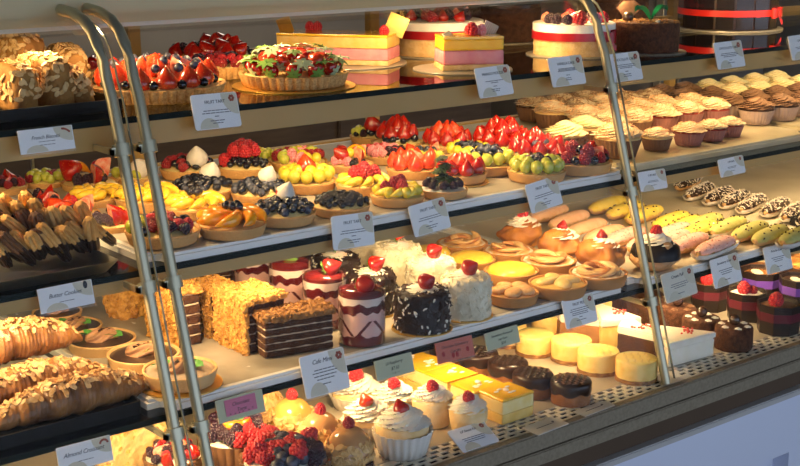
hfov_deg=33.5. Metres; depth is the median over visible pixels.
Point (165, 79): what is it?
tart
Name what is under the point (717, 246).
eclair
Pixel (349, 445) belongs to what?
dome
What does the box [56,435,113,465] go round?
price sign
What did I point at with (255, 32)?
wall
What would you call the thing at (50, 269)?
shelf
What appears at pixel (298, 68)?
tart
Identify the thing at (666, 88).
cupcake
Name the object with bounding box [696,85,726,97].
cupcake
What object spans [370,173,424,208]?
tart
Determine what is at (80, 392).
croissant
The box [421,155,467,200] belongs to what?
tart
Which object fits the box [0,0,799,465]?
display case
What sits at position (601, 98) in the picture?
cupcake
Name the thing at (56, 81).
pastry
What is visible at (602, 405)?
price sign
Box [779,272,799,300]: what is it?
chocolate cup
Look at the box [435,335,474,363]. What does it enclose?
price sign
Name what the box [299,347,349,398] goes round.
price sign
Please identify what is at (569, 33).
cake
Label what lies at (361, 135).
tart
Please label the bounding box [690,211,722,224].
eclair
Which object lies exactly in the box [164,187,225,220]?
tart
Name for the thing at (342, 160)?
tart
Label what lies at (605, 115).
cupcake
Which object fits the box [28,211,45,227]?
biscuit
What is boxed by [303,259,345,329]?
cup
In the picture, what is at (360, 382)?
cake
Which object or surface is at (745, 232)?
eclair
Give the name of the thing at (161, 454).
tart
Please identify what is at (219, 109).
print
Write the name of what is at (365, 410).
cake
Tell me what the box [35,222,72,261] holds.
biscuit
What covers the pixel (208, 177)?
tart
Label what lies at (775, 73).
cupcake
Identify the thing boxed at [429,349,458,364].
chocolate minicake
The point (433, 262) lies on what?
cake
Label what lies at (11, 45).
pastry
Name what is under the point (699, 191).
eclair
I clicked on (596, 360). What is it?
cheesecake
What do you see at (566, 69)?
print
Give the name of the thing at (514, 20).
chocolate cake
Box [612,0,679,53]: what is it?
chocolate cake
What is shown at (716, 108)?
cupcake
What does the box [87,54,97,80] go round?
tart
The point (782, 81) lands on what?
cupcake
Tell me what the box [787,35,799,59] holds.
price sign
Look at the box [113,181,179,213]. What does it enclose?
tart
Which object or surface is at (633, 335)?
wedge
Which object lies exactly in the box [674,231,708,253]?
eclair
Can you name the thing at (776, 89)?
cupcake
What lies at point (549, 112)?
cupcake
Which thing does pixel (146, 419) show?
shelf
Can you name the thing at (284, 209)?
tart
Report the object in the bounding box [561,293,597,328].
price sign
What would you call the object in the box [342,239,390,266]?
cake
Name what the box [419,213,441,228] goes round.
print
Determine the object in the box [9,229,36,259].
biscuit
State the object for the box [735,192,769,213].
eclair
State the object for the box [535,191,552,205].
print
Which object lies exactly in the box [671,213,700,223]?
eclair
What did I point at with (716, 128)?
cupcake
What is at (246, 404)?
price sign
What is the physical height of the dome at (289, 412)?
0.080 m
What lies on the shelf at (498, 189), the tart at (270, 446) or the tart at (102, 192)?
the tart at (102, 192)
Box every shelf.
[0,11,799,130]
[0,91,122,122]
[0,102,490,178]
[0,141,799,296]
[0,230,620,410]
[0,249,117,291]
[0,255,763,458]
[0,355,48,368]
[0,395,140,450]
[10,131,620,261]
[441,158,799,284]
[460,118,799,170]
[768,117,799,129]
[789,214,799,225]
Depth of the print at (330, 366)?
1.93 m
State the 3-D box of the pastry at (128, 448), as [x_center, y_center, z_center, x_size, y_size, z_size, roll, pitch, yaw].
[-0.426,0.307,2.011,0.118,0.069,0.131,-12,18,-41]
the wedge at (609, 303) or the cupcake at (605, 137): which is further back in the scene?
the wedge at (609, 303)
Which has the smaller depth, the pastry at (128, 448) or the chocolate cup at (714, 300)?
the pastry at (128, 448)
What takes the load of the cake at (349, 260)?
on the cake board
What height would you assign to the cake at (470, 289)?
0.097 m
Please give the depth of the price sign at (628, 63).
2.38 m
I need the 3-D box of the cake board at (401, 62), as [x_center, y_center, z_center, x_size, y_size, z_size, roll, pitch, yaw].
[-0.102,-0.307,2.394,0.231,0.002,0.231,-11,18,-38]
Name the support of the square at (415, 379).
on the display case
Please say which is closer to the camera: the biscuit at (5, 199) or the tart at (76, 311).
the biscuit at (5, 199)
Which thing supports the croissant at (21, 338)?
on the shelf at (3, 366)
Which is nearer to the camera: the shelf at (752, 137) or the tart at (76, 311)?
the tart at (76, 311)
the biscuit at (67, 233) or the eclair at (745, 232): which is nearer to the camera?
the biscuit at (67, 233)
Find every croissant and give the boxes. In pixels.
[0,315,82,365]
[0,355,106,404]
[0,368,149,430]
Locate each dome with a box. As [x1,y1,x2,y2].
[247,391,283,424]
[267,388,314,431]
[296,402,342,443]
[324,416,374,465]
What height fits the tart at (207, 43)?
0.058 m
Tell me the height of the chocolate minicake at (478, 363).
0.041 m
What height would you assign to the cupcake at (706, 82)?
0.058 m
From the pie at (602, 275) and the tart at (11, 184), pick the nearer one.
the tart at (11, 184)
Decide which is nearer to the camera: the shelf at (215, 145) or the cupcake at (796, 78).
the cupcake at (796, 78)
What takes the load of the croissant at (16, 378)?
on the shelf at (18, 435)
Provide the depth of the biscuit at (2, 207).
1.74 m
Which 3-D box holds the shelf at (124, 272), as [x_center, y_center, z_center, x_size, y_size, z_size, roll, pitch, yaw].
[0.258,-0.154,2.611,3.550,0.008,0.578,-11,18,-38]
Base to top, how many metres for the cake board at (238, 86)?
0.002 m
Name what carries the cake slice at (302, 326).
on the shelf at (240, 374)
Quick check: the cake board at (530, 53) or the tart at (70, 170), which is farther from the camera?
the cake board at (530, 53)
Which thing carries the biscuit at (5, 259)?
on the shelf at (50, 269)
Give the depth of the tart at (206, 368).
1.83 m
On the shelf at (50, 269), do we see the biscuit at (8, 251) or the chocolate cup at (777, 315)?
the biscuit at (8, 251)
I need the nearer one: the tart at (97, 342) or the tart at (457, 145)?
the tart at (97, 342)
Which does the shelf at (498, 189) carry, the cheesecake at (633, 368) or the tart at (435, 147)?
the tart at (435, 147)
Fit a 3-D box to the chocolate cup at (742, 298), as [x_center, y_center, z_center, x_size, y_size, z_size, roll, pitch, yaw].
[0.702,0.133,2.694,0.075,0.081,0.075,-11,18,-38]
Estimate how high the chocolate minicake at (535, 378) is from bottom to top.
0.041 m
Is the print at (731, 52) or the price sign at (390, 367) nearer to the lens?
the price sign at (390, 367)
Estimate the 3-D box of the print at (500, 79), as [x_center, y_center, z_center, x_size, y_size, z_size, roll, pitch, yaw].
[0.156,-0.242,2.183,0.039,0.018,0.001,-13,1,-38]
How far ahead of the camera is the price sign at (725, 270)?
2.50 m
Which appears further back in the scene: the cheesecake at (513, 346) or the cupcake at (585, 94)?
the cupcake at (585, 94)
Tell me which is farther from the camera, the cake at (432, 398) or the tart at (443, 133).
the tart at (443, 133)
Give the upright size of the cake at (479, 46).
0.081 m
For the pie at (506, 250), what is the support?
on the shelf at (240, 374)
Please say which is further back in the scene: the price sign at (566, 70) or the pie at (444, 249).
the pie at (444, 249)
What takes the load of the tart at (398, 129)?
on the shelf at (498, 189)
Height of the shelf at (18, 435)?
0.018 m
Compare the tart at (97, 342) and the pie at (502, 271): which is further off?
the pie at (502, 271)
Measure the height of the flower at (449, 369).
0.005 m
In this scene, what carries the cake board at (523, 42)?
on the display case
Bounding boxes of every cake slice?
[143,279,202,347]
[189,274,236,338]
[194,271,231,280]
[211,277,288,355]
[251,297,335,357]
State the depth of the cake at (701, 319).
2.55 m
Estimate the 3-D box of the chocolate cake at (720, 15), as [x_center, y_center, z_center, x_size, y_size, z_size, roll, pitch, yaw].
[0.756,-0.526,3.045,0.229,0.106,0.239,-11,18,-38]
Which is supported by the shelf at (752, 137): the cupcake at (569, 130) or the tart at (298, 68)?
the cupcake at (569, 130)
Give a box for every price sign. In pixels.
[17,125,75,154]
[37,279,94,313]
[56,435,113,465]
[190,92,241,130]
[215,389,265,423]
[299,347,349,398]
[331,212,374,249]
[374,352,414,380]
[408,197,450,236]
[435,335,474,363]
[447,422,498,452]
[474,64,513,98]
[484,325,519,350]
[521,417,568,434]
[525,178,562,212]
[547,55,585,86]
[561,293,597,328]
[573,401,614,416]
[609,51,642,82]
[638,169,667,191]
[660,265,697,303]
[709,252,741,288]
[713,40,744,69]
[717,155,745,177]
[763,245,792,274]
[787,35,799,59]
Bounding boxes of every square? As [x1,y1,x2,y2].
[386,352,431,382]
[405,355,454,390]
[424,364,477,390]
[450,374,502,398]
[479,381,533,424]
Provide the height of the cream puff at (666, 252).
0.084 m
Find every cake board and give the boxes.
[142,374,222,398]
[232,80,355,93]
[342,59,406,69]
[391,324,452,337]
[399,55,433,59]
[413,63,512,74]
[451,313,492,323]
[465,179,488,187]
[504,42,532,44]
[526,50,616,59]
[615,49,685,55]
[680,26,782,32]
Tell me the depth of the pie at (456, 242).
2.53 m
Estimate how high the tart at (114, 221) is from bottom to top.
0.040 m
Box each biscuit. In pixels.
[0,193,14,215]
[0,202,15,218]
[0,209,10,230]
[0,214,28,234]
[0,223,8,232]
[0,230,35,265]
[0,242,22,262]
[0,244,12,268]
[9,199,25,213]
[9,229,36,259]
[15,208,30,229]
[18,190,32,210]
[24,230,46,260]
[26,198,44,210]
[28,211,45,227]
[28,227,55,255]
[29,207,50,227]
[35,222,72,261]
[45,205,64,230]
[53,225,72,251]
[57,225,87,253]
[59,205,82,227]
[63,220,84,242]
[73,200,92,219]
[82,216,99,252]
[97,223,116,245]
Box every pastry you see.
[0,33,45,59]
[0,57,41,109]
[12,51,76,105]
[46,42,90,76]
[69,63,94,102]
[93,421,166,465]
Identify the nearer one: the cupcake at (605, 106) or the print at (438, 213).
the print at (438, 213)
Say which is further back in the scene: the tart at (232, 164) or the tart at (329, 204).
the tart at (232, 164)
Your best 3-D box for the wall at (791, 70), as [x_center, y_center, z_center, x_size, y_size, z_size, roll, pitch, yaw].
[4.871,-1.163,5.133,0.200,3.200,8.400,-11,18,-38]
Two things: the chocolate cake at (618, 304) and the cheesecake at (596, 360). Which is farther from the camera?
the chocolate cake at (618, 304)
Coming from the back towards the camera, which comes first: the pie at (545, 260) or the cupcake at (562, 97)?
the cupcake at (562, 97)
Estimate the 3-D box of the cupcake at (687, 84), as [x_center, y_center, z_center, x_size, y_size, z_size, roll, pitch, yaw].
[0.665,-0.327,3.115,0.086,0.058,0.086,6,15,24]
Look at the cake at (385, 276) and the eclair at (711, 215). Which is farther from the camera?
the eclair at (711, 215)
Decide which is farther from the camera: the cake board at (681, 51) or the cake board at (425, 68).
the cake board at (681, 51)
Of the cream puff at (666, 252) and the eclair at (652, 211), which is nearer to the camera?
the cream puff at (666, 252)
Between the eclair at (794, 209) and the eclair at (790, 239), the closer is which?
the eclair at (790, 239)
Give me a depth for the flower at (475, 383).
2.21 m
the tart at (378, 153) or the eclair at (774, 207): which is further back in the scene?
the eclair at (774, 207)
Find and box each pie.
[420,244,452,254]
[436,230,487,252]
[450,250,495,270]
[482,241,535,261]
[483,261,538,285]
[491,281,538,308]
[520,249,576,274]
[528,273,587,300]
[569,260,627,290]
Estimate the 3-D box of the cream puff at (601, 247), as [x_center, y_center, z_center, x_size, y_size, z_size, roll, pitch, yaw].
[0.369,0.030,2.428,0.088,0.075,0.083,10,17,35]
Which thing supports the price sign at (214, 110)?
attached to the display case
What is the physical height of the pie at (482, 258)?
0.032 m
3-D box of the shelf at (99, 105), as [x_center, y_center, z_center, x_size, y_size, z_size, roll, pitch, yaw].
[-0.621,-0.184,1.865,0.342,0.016,0.340,-11,18,-38]
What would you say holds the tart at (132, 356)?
on the shelf at (240, 374)
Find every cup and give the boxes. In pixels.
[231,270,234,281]
[235,263,268,282]
[269,257,310,302]
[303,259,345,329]
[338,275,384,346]
[691,274,728,312]
[727,281,766,322]
[740,264,782,295]
[757,291,799,336]
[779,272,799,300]
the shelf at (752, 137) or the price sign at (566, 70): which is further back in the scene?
the shelf at (752, 137)
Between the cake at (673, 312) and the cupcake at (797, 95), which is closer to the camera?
the cake at (673, 312)
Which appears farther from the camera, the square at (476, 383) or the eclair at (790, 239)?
the eclair at (790, 239)
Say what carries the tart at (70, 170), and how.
on the shelf at (498, 189)
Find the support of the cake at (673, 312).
on the display case
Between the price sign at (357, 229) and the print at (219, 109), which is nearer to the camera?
the print at (219, 109)
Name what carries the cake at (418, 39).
on the cake board at (407, 57)
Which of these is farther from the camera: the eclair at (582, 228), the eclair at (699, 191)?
the eclair at (699, 191)
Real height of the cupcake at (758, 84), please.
0.058 m
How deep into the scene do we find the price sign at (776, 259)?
2.60 m
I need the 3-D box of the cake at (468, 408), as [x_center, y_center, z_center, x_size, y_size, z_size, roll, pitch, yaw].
[0.107,0.280,2.115,0.066,0.070,0.066,-9,16,-32]
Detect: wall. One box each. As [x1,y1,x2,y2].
[30,6,762,77]
[763,0,799,76]
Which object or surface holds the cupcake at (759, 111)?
on the shelf at (752, 137)
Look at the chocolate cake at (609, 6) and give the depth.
2.92 m
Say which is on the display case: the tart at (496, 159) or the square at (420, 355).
the square at (420, 355)
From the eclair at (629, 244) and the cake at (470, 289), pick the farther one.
the eclair at (629, 244)
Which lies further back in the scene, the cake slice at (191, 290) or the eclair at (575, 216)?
the eclair at (575, 216)
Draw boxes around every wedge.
[556,314,599,343]
[595,304,640,346]
[602,301,611,306]
[617,319,656,356]
[647,324,715,366]
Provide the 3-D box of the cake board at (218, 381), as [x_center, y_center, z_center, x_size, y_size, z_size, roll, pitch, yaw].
[-0.306,0.209,1.853,0.117,0.002,0.117,-11,18,-38]
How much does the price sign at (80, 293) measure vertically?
0.035 m
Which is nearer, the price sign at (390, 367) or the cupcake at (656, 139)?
the price sign at (390, 367)
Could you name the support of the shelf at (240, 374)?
on the display case
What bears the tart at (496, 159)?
on the shelf at (498, 189)
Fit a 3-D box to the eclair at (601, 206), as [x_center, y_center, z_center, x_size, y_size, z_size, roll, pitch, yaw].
[0.450,-0.061,2.888,0.040,0.031,0.142,11,18,38]
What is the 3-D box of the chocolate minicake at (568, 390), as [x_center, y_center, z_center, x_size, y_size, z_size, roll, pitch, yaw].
[0.288,0.264,2.246,0.071,0.041,0.071,-11,18,-38]
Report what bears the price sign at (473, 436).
on the display case
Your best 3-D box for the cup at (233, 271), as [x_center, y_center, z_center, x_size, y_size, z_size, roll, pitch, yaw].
[-0.301,0.044,2.315,0.070,0.102,0.070,6,15,24]
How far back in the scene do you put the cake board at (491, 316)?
2.13 m
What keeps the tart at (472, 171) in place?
on the cake board at (486, 181)
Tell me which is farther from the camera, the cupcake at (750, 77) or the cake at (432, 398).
the cupcake at (750, 77)
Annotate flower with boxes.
[423,359,437,365]
[447,367,464,372]
[472,380,492,387]
[494,386,515,392]
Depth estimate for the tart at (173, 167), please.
2.27 m
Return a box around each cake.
[102,290,144,320]
[276,12,409,65]
[302,255,313,266]
[311,249,360,275]
[329,369,380,411]
[340,392,388,441]
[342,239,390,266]
[346,256,397,315]
[371,236,422,286]
[372,377,414,407]
[372,398,433,461]
[392,273,452,335]
[396,6,482,57]
[403,243,456,283]
[410,379,453,428]
[434,20,503,70]
[439,259,492,322]
[447,390,487,429]
[464,1,540,42]
[532,8,616,56]
[577,0,648,20]
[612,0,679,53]
[612,299,622,309]
[623,289,663,325]
[658,298,695,327]
[677,0,782,30]
[682,306,720,338]
[714,314,753,352]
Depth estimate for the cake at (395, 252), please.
2.30 m
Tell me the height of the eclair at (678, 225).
0.033 m
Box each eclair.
[529,205,568,222]
[548,209,589,228]
[568,217,610,239]
[579,224,624,242]
[587,195,626,214]
[605,200,644,219]
[608,226,645,245]
[624,204,663,223]
[626,231,663,251]
[651,209,689,226]
[662,221,690,232]
[665,229,689,240]
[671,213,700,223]
[673,177,702,190]
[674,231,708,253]
[682,181,717,200]
[684,220,716,234]
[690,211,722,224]
[690,235,739,260]
[702,185,734,205]
[706,215,750,237]
[718,189,751,209]
[731,220,768,241]
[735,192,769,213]
[751,223,788,245]
[759,196,792,217]
[775,225,799,248]
[778,201,799,221]
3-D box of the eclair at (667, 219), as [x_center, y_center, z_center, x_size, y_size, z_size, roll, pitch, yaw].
[0.560,-0.026,2.744,0.043,0.032,0.143,11,18,38]
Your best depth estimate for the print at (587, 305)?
2.26 m
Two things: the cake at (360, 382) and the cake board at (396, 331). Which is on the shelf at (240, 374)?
the cake board at (396, 331)
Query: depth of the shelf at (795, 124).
2.88 m
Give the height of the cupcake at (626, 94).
0.058 m
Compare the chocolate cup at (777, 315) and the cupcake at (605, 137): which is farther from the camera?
the chocolate cup at (777, 315)
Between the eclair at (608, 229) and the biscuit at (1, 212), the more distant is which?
the eclair at (608, 229)
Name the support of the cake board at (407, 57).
on the display case
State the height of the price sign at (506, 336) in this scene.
0.032 m
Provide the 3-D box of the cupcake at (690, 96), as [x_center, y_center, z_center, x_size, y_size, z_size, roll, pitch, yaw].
[0.640,-0.282,2.929,0.086,0.058,0.087,-4,14,-17]
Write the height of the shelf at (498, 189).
0.014 m
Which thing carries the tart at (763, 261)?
on the display case
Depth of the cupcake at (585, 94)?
2.98 m
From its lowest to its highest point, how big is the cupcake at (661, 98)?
0.058 m
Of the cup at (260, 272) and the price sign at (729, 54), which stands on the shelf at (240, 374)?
the cup at (260, 272)
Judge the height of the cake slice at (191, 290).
0.098 m
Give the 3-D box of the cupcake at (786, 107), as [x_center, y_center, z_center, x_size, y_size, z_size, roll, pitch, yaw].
[0.832,-0.278,2.915,0.086,0.058,0.086,-13,19,-42]
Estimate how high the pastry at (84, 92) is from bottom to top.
0.055 m
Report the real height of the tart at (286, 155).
0.043 m
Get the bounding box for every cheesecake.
[499,324,526,349]
[515,327,553,358]
[531,316,557,334]
[550,333,591,365]
[577,343,619,377]
[615,351,657,385]
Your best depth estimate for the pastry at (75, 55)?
1.99 m
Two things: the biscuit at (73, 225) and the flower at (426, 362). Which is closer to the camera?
the biscuit at (73, 225)
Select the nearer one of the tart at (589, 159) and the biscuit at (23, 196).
the biscuit at (23, 196)
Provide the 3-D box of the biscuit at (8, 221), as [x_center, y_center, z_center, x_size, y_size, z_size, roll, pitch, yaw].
[-0.498,-0.003,1.747,0.019,0.058,0.072,5,15,19]
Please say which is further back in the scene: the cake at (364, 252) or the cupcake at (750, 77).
the cupcake at (750, 77)
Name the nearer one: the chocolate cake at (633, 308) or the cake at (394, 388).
the cake at (394, 388)
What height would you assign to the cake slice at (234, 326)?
0.092 m
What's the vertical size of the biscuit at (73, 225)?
0.057 m
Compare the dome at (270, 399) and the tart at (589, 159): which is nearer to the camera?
the dome at (270, 399)
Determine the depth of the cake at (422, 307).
2.06 m
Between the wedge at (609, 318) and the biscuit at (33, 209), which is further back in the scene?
the wedge at (609, 318)
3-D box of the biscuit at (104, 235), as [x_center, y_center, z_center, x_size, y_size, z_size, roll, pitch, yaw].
[-0.408,-0.001,1.813,0.018,0.054,0.076,4,14,15]
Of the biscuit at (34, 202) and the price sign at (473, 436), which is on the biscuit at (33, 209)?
the biscuit at (34, 202)
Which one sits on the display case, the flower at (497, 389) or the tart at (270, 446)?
the tart at (270, 446)
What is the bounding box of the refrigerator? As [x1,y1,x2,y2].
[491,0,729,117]
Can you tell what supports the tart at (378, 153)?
on the shelf at (498, 189)
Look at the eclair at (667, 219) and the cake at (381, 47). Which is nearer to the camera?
the cake at (381, 47)
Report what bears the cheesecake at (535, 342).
on the display case
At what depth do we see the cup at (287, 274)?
2.15 m
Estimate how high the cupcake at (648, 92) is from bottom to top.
0.058 m
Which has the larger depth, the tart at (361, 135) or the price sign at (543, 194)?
the tart at (361, 135)
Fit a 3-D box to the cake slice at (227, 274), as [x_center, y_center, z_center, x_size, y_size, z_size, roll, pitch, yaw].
[-0.346,0.068,2.283,0.093,0.076,0.109,-11,18,-38]
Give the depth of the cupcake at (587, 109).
2.74 m
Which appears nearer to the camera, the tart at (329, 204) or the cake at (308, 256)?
the tart at (329, 204)
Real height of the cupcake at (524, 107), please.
0.058 m
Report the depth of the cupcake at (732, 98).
2.91 m
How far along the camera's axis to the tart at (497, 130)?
2.49 m
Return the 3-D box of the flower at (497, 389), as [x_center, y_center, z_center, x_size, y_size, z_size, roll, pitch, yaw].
[0.172,0.256,2.176,0.041,0.005,0.028,-11,18,-38]
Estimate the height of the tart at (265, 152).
0.035 m
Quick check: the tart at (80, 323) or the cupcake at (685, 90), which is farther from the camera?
the cupcake at (685, 90)
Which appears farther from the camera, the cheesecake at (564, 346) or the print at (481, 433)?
the cheesecake at (564, 346)
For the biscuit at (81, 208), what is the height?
0.063 m
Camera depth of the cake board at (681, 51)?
2.52 m
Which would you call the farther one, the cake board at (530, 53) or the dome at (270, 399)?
the cake board at (530, 53)
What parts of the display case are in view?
post, frame, post, rail, frame, shelf rail, shelf rail, rail, sill, post, sill, frame, panel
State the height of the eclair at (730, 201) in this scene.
0.032 m
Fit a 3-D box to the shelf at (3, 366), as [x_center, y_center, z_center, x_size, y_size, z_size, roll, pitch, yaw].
[-0.734,0.195,1.957,0.365,0.008,0.400,-11,18,-38]
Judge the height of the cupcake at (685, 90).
0.058 m
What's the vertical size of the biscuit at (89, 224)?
0.069 m
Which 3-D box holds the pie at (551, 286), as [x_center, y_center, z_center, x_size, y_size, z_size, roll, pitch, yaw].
[0.270,0.089,2.276,0.102,0.032,0.102,-3,14,-12]
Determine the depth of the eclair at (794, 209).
2.79 m
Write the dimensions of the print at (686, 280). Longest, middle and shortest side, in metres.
0.050 x 0.020 x 0.001 m
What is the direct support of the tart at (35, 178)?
on the shelf at (498, 189)
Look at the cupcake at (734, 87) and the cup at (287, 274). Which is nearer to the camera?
the cup at (287, 274)
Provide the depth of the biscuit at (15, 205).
1.73 m
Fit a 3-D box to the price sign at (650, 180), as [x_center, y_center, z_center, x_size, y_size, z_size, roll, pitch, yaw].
[0.452,-0.094,2.396,0.076,0.039,0.024,-11,18,-38]
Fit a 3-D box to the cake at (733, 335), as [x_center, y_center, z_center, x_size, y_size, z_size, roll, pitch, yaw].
[0.632,0.185,2.515,0.072,0.066,0.072,-11,18,-38]
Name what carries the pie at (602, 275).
on the shelf at (240, 374)
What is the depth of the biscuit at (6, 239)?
1.72 m
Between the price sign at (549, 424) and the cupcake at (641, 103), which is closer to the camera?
the price sign at (549, 424)
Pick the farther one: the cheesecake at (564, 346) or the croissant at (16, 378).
the cheesecake at (564, 346)
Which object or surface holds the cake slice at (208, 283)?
on the shelf at (240, 374)
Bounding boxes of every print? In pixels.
[203,109,230,123]
[313,366,336,384]
[340,228,365,242]
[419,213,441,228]
[462,433,483,442]
[486,79,502,91]
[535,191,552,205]
[558,67,574,79]
[570,305,588,320]
[617,63,634,76]
[671,280,686,293]
[721,52,737,62]
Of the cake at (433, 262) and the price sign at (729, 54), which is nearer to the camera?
the cake at (433, 262)
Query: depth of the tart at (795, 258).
2.91 m
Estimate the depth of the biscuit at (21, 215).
1.74 m
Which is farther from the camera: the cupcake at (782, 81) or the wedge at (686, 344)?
the cupcake at (782, 81)
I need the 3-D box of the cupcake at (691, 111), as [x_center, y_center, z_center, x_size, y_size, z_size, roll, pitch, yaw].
[0.602,-0.255,2.822,0.087,0.058,0.086,3,14,11]
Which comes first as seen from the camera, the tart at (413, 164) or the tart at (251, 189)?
the tart at (251, 189)
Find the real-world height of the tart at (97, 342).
0.035 m
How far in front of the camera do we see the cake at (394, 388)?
2.15 m
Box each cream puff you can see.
[496,212,541,246]
[537,220,579,256]
[575,229,626,266]
[629,224,680,270]
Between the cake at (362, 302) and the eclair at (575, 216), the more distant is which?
the eclair at (575, 216)
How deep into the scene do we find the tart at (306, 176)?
2.17 m
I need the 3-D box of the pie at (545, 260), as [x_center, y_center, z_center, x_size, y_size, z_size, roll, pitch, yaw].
[0.270,0.052,2.418,0.103,0.036,0.103,-3,14,-12]
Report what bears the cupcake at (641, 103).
on the shelf at (752, 137)
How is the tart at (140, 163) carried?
on the shelf at (498, 189)
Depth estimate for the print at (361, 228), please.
1.98 m
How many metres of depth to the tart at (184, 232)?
1.83 m
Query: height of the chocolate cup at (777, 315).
0.083 m
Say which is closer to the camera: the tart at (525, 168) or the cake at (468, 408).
the cake at (468, 408)
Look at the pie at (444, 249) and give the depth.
2.47 m
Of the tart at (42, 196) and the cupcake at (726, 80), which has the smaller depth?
the tart at (42, 196)
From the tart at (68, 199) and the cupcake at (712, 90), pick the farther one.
the cupcake at (712, 90)
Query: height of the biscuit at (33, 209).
0.062 m
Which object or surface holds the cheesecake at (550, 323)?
on the display case
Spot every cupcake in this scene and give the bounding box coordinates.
[515,96,548,121]
[532,99,571,127]
[544,120,588,144]
[545,93,574,101]
[563,97,595,107]
[565,104,601,119]
[569,114,605,145]
[570,90,599,98]
[589,93,621,105]
[590,121,642,159]
[592,110,628,122]
[595,101,628,110]
[617,91,644,102]
[620,106,652,131]
[624,97,654,108]
[636,87,669,99]
[641,126,674,151]
[644,103,682,131]
[645,94,676,105]
[650,83,674,94]
[668,87,703,97]
[672,99,704,124]
[672,121,707,146]
[673,81,701,91]
[674,92,705,102]
[695,78,724,88]
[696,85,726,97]
[696,96,730,121]
[699,118,727,141]
[714,91,745,117]
[718,75,747,84]
[719,116,746,137]
[721,82,748,94]
[735,97,774,125]
[738,88,769,99]
[741,72,769,81]
[742,79,770,90]
[762,70,790,79]
[762,85,794,95]
[767,93,799,120]
[768,76,794,86]
[786,82,799,92]
[788,74,799,82]
[789,91,799,116]
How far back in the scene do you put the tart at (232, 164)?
2.29 m
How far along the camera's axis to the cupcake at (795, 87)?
3.08 m
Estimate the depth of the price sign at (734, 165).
2.53 m
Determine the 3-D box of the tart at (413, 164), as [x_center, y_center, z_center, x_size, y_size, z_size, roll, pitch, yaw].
[0.021,-0.122,2.308,0.090,0.048,0.090,-2,14,-10]
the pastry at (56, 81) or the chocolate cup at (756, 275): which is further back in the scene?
the chocolate cup at (756, 275)
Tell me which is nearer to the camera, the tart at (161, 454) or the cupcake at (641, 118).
the tart at (161, 454)
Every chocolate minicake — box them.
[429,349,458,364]
[458,345,498,375]
[487,354,528,382]
[512,365,553,400]
[550,372,591,407]
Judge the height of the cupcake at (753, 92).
0.058 m
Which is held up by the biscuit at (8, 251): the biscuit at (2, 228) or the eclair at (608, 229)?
the biscuit at (2, 228)
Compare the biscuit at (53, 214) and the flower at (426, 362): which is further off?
the flower at (426, 362)
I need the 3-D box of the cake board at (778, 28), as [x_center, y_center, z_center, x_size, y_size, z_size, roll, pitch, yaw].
[0.753,-0.473,3.062,0.248,0.004,0.248,-11,18,-38]
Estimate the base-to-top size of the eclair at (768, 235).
0.034 m
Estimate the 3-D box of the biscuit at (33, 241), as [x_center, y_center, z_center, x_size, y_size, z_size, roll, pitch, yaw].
[-0.477,0.017,1.743,0.019,0.057,0.073,-1,14,-4]
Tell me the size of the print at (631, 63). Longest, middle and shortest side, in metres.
0.052 x 0.022 x 0.001 m
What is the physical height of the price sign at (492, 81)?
0.053 m
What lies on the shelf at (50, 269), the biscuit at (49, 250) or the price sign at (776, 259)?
the biscuit at (49, 250)
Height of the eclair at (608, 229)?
0.031 m
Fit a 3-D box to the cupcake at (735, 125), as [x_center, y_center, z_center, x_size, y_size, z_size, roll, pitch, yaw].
[0.673,-0.219,2.706,0.062,0.042,0.063,13,19,43]
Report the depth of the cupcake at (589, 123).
2.59 m
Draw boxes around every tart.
[0,169,27,195]
[25,167,63,188]
[27,184,59,209]
[31,306,81,318]
[47,192,99,212]
[56,316,102,330]
[59,157,117,191]
[68,327,135,357]
[69,181,119,207]
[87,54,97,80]
[91,52,226,104]
[92,204,128,233]
[106,341,179,373]
[111,159,160,184]
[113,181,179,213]
[124,211,200,249]
[142,356,217,393]
[142,436,202,465]
[159,146,213,180]
[162,32,258,58]
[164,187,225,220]
[172,162,232,200]
[190,51,246,79]
[196,200,267,240]
[196,411,266,465]
[217,138,271,179]
[230,166,285,203]
[236,42,349,90]
[238,425,331,465]
[244,146,272,163]
[255,182,315,228]
[270,145,327,171]
[278,154,336,194]
[313,189,369,218]
[327,144,373,173]
[335,161,389,196]
[349,117,380,144]
[365,142,404,165]
[370,114,422,147]
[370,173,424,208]
[386,147,435,179]
[405,142,448,165]
[420,120,471,151]
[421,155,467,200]
[435,152,486,184]
[444,139,488,156]
[460,143,514,176]
[473,115,527,147]
[507,152,566,183]
[508,126,564,154]
[550,139,612,176]
[740,260,764,266]
[783,253,799,272]
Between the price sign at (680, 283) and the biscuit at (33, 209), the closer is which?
the biscuit at (33, 209)
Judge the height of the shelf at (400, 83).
0.008 m
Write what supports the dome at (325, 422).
on the display case
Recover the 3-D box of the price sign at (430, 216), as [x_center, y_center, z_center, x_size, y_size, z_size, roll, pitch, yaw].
[0.045,-0.024,2.073,0.081,0.056,0.026,-12,18,-39]
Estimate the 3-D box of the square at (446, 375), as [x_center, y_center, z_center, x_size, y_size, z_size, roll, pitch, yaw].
[0.087,0.256,2.267,0.071,0.048,0.061,-11,18,-38]

